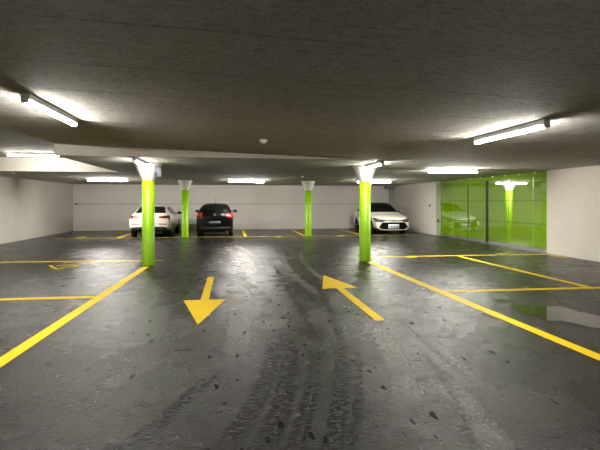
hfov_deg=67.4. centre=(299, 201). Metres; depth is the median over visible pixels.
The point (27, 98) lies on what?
ceiling light
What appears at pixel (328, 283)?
direction arrow
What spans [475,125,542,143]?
diffuser
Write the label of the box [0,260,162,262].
parking line
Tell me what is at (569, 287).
parking line
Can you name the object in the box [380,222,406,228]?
grille
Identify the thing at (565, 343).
floor line
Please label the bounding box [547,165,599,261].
wall
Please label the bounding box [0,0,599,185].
ceiling
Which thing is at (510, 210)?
glass partition
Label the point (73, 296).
parking line
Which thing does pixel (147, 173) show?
concrete column
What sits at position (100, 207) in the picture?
wall
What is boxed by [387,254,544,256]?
parking line
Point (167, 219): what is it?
car
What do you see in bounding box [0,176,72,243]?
wall
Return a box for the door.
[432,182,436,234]
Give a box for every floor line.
[0,267,147,367]
[367,262,599,360]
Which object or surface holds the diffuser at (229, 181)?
attached to the ceiling light at (229, 180)
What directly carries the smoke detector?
attached to the ceiling at (416, 80)
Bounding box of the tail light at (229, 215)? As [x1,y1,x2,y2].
[227,213,232,217]
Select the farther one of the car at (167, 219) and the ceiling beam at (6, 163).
the car at (167, 219)
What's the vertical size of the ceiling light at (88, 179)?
0.100 m
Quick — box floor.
[0,228,599,449]
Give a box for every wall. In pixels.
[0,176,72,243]
[73,184,391,230]
[392,182,431,233]
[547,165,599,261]
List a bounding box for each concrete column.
[135,162,161,265]
[178,180,191,236]
[301,181,314,235]
[353,165,376,260]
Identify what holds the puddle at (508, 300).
on the floor
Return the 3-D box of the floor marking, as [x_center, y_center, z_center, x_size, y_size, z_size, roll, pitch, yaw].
[-5.796,1.545,11.067,0.696,0.002,1.558,0,0,-23]
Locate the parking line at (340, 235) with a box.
[65,235,358,238]
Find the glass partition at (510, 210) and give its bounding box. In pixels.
[437,171,546,252]
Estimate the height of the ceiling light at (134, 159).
0.100 m
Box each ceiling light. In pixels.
[7,152,58,156]
[20,93,77,126]
[87,178,127,180]
[132,157,146,165]
[228,180,263,181]
[357,180,390,182]
[366,161,383,168]
[427,169,477,172]
[474,119,549,143]
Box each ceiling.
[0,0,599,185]
[0,126,62,157]
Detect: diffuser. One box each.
[8,154,58,156]
[26,100,76,125]
[88,180,126,180]
[229,181,260,181]
[429,171,476,172]
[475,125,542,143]
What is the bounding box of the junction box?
[155,168,160,176]
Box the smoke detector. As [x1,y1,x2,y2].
[259,139,267,143]
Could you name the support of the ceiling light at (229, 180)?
attached to the ceiling at (416, 80)
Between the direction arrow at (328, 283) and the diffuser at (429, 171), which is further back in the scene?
the diffuser at (429, 171)
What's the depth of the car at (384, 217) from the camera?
21.95 m
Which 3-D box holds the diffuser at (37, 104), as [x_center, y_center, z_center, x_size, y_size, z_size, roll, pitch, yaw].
[-2.982,-1.056,5.433,0.068,0.038,1.460,0,0,-9]
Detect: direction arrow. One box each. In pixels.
[184,277,224,323]
[322,275,383,320]
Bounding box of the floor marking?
[48,261,77,268]
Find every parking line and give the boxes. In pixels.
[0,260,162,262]
[0,296,94,299]
[65,235,358,238]
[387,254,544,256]
[443,287,599,291]
[458,256,589,286]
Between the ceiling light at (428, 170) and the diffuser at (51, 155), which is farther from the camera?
the ceiling light at (428, 170)
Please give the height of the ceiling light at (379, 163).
0.100 m
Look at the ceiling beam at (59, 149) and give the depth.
9.42 m
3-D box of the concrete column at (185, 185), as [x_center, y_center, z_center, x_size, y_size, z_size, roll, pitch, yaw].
[-5.059,0.298,19.814,0.630,2.504,0.630,0,0,-9]
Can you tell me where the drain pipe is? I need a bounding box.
[384,186,393,204]
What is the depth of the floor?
4.76 m
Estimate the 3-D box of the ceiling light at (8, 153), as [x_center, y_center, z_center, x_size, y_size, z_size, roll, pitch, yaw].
[-7.454,-1.330,12.622,1.400,0.100,0.090,0,0,-9]
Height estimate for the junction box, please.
0.220 m
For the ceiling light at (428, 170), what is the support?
attached to the ceiling at (416, 80)
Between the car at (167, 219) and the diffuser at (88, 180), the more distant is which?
the car at (167, 219)
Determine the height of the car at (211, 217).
1.748 m
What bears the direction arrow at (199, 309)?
on the floor
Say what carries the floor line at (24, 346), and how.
on the floor
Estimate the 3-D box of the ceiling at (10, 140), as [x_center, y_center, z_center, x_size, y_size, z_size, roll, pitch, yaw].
[-6.640,-1.530,2.884,5.140,0.300,22.300,0,0,-9]
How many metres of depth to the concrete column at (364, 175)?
11.74 m
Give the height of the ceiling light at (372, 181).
0.100 m
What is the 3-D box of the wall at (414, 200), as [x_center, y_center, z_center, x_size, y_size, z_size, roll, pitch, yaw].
[6.071,0.290,24.179,0.320,2.520,5.420,0,0,-9]
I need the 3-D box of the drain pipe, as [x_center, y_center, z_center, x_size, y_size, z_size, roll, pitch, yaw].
[5.218,0.300,26.520,0.500,2.500,0.425,0,0,-9]
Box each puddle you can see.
[494,299,517,301]
[509,305,599,328]
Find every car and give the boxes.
[129,204,181,235]
[195,203,236,235]
[353,202,408,232]
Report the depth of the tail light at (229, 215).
20.23 m
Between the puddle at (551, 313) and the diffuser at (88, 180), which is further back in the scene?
the diffuser at (88, 180)
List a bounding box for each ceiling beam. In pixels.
[0,157,115,171]
[54,144,365,159]
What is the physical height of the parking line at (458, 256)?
0.004 m
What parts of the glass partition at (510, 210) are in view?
gate post, gate panel, gate panel, gate panel, cross rail, cross rail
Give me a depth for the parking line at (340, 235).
19.62 m
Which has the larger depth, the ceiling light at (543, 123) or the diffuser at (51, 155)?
the diffuser at (51, 155)

